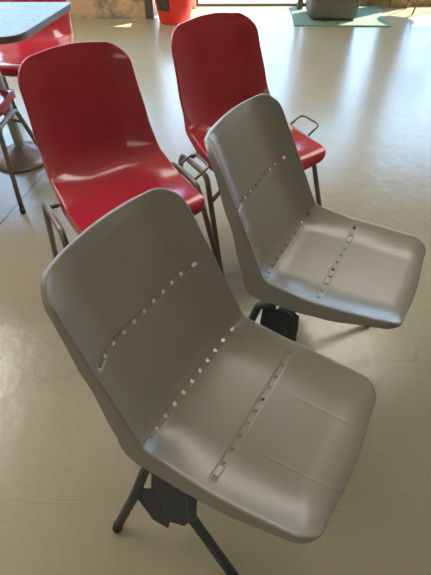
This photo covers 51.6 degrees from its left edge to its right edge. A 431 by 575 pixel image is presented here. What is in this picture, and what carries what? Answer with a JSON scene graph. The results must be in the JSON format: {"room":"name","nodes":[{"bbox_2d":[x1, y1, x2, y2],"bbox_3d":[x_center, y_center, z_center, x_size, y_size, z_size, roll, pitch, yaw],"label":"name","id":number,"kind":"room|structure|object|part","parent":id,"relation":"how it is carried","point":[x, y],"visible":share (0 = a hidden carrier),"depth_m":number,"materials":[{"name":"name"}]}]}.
{"room":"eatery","nodes":[
{"label":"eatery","id":0,"kind":"room"},
{"bbox_2d":[67,0,145,18],"bbox_3d":[-3.103,-3.044,4.225,4.810,0.850,0.150,0,46,0],"label":"wall","id":1,"kind":"structure","parent":0,"point":[81,9],"depth_m":4.42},
{"bbox_2d":[144,0,155,18],"bbox_3d":[-0.660,-3.620,3.628,0.080,2.500,0.190,0,46,0],"label":"trim","id":2,"kind":"structure","parent":1,"relation":"attached to","point":[150,12],"depth_m":4.42,"materials":[{"name":"grey metal"}]},
{"bbox_2d":[0,6,430,574],"bbox_3d":[0.001,0.424,1.568,11.000,0.100,9.550,0,46,0],"label":"floor","id":3,"kind":"structure","parent":0,"point":[66,477],"depth_m":1.67,"materials":[{"name":"concrete"}]},
{"bbox_2d":[0,89,37,213],"bbox_3d":[-1.283,-0.808,2.094,0.672,0.840,0.594,3,46,3],"label":"shell chair","id":4,"kind":"object","parent":3,"relation":"on","point":[7,96],"visible":0.97,"depth_m":2.18,"materials":[{"name":"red metal"}]},
{"bbox_2d":[0,2,71,172],"bbox_3d":[-1.243,-1.000,2.346,1.028,0.742,0.538,0,46,0],"label":"pedestal table","id":5,"kind":"object","parent":3,"relation":"on","point":[19,21],"visible":0.86,"depth_m":2.21,"materials":[{"name":"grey laminate"}]},
{"bbox_2d":[0,0,73,109],"bbox_3d":[-1.050,-1.401,2.659,0.672,0.840,0.594,-2,46,-2],"label":"shell chair","id":6,"kind":"object","parent":3,"relation":"on","point":[59,32],"visible":0.34,"depth_m":2.68,"materials":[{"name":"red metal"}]},
{"bbox_3d":[-1.357,-1.210,2.767,0.048,0.408,0.456,-2,46,-2],"label":"frame","id":7,"kind":"part","parent":6,"relation":"part of","materials":[{"name":"brown metal"}]},
{"bbox_2d":[18,41,224,276],"bbox_3d":[-0.338,-0.390,1.694,0.672,0.840,0.594,-24,51,-21],"label":"shell chair","id":8,"kind":"object","parent":3,"relation":"on","point":[99,149],"visible":0.8,"depth_m":1.65,"materials":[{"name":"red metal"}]},
{"bbox_3d":[-0.575,-0.098,1.704,0.048,0.408,0.456,-24,51,-21],"label":"frame","id":9,"kind":"part","parent":8,"relation":"part of","materials":[{"name":"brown metal"}]},
{"bbox_3d":[-0.099,-0.313,1.909,0.048,0.408,0.456,-24,51,-21],"label":"frame","id":10,"kind":"part","parent":8,"relation":"part of","materials":[{"name":"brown metal"}]},
{"bbox_2d":[155,0,192,24],"bbox_3d":[-0.403,-2.778,4.310,0.414,0.350,0.408,0,46,0],"label":"bucket","id":11,"kind":"object","parent":3,"relation":"on","point":[170,12],"visible":0.91,"depth_m":4.25,"materials":[{"name":"red plastic"}]},
{"bbox_2d":[40,188,375,574],"bbox_3d":[0.007,0.292,1.060,0.646,0.817,0.572,24,51,21],"label":"shell chair","id":12,"kind":"object","parent":3,"relation":"on","point":[289,470],"visible":1,"depth_m":0.99,"materials":[{"name":"grey plastic"}]},
{"bbox_3d":[-0.198,0.533,1.132,0.183,0.366,0.045,-5,47,-4],"label":"leg","id":13,"kind":"part","parent":12,"relation":"part of","materials":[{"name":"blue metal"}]},
{"bbox_3d":[-0.121,0.515,1.074,0.163,0.215,0.054,18,49,17],"label":"plate","id":14,"kind":"part","parent":12,"relation":"part of","materials":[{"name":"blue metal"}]},
{"bbox_3d":[-0.007,0.606,1.064,0.040,0.370,0.266,-35,56,-29],"label":"leg","id":15,"kind":"part","parent":12,"relation":"part of","materials":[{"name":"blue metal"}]},
{"bbox_2d":[171,12,325,268],"bbox_3d":[0.153,-0.642,1.932,0.672,0.840,0.594,-25,51,-21],"label":"shell chair","id":16,"kind":"object","parent":3,"relation":"on","point":[218,59],"visible":0.66,"depth_m":1.86,"materials":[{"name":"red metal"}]},
{"bbox_3d":[-0.084,-0.349,1.943,0.048,0.408,0.456,-25,51,-21],"label":"frame","id":17,"kind":"part","parent":16,"relation":"part of","materials":[{"name":"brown metal"}]},
{"bbox_3d":[0.391,-0.566,2.148,0.048,0.408,0.456,-25,51,-21],"label":"frame","id":18,"kind":"part","parent":16,"relation":"part of","materials":[{"name":"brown metal"}]},
{"bbox_2d":[204,94,424,341],"bbox_3d":[0.294,-0.072,1.407,0.646,0.817,0.572,21,50,19],"label":"shell chair","id":19,"kind":"object","parent":3,"relation":"on","point":[374,282],"visible":0.98,"depth_m":1.35,"materials":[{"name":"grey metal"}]},
{"bbox_3d":[0.095,0.176,1.472,0.183,0.366,0.045,-7,47,-6],"label":"leg","id":20,"kind":"part","parent":19,"relation":"part of","materials":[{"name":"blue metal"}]},
{"bbox_3d":[0.173,0.155,1.416,0.163,0.215,0.054,16,49,15],"label":"plate","id":21,"kind":"part","parent":19,"relation":"part of","materials":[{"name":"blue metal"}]},
{"bbox_3d":[0.291,0.242,1.411,0.266,0.370,0.040,34,55,28],"label":"leg","id":22,"kind":"part","parent":19,"relation":"part of","materials":[{"name":"black metal"}]},
{"bbox_2d":[289,6,390,26],"bbox_3d":[1.240,-2.744,4.507,0.963,0.012,0.654,0,46,0],"label":"floor mat","id":23,"kind":"object","parent":3,"relation":"on","point":[367,16],"visible":0.59,"depth_m":4.40,"materials":[{"name":"green rubber"}]},
{"bbox_2d":[306,0,360,19],"bbox_3d":[1.157,-3.125,4.102,0.570,1.100,0.410,0,46,0],"label":"litter bin","id":24,"kind":"object","parent":23,"relation":"on","point":[316,9],"visible":1,"depth_m":4.31,"materials":[{"name":"grey plastic"}]},
{"bbox_2d":[405,0,418,14],"bbox_3d":[2.212,-3.068,4.324,0.427,0.723,0.360,0,46,0],"label":"stool","id":25,"kind":"object","parent":3,"relation":"on","point":[408,0],"visible":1,"depth_m":4.52,"materials":[{"name":"metal"}]},
{"bbox_3d":[2.049,-3.001,4.285,0.116,0.688,0.018,23,51,20],"label":"leg","id":26,"kind":"part","parent":25,"relation":"part of","materials":[{"name":"brown metal"}]},
{"bbox_2d":[359,0,430,5],"bbox_3d":[3.242,-3.092,4.752,4.500,0.130,0.080,0,46,0],"label":"sill","id":27,"kind":"structure","parent":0,"point":[362,2],"depth_m":4.75,"materials":[{"name":"brown wood"}]},
{"bbox_3d":[-0.012,-4.611,2.844,11.000,1.000,0.500,0,46,0],"label":"wall","id":28,"kind":"structure","parent":0,"visible":0},
{"bbox_2d":[192,0,195,8],"bbox_3d":[-0.275,-3.695,4.044,0.130,2.000,0.170,0,46,0],"label":"trim","id":29,"kind":"structure","parent":28,"relation":"attached to","point":[194,1],"depth_m":4.68,"materials":[{"name":"white"}]},
{"bbox_2d":[196,0,305,5],"bbox_3d":[0.390,-3.722,4.068,1.200,2.000,0.060,0,46,0],"label":"window","id":30,"kind":"structure","parent":28,"relation":"in","point":[197,2],"depth_m":4.76,"materials":[{"name":"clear glass"}]},
{"bbox_2d":[297,0,302,8],"bbox_3d":[0.878,-3.648,3.988,0.055,1.988,0.160,0,46,0],"label":"trim","id":31,"kind":"structure","parent":28,"relation":"attached to","point":[299,2],"depth_m":4.63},
{"bbox_2d":[389,0,411,6],"bbox_3d":[1.960,-3.719,4.061,0.220,2.000,0.140,0,46,0],"label":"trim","id":32,"kind":"structure","parent":28,"relation":"attached to","point":[393,3],"depth_m":4.71,"materials":[{"name":"brown wood"}]},
{"label":"outside","id":33,"kind":"structure","parent":0,"visible":0},
{"bbox_2d":[198,0,305,1],"bbox_3d":[-0.042,-15.463,16.793,60.000,0.180,34.440,0,46,0],"label":"ground","id":34,"kind":"structure","parent":33,"point":[198,0],"depth_m":4.99,"materials":[{"name":"white"}]}
]}

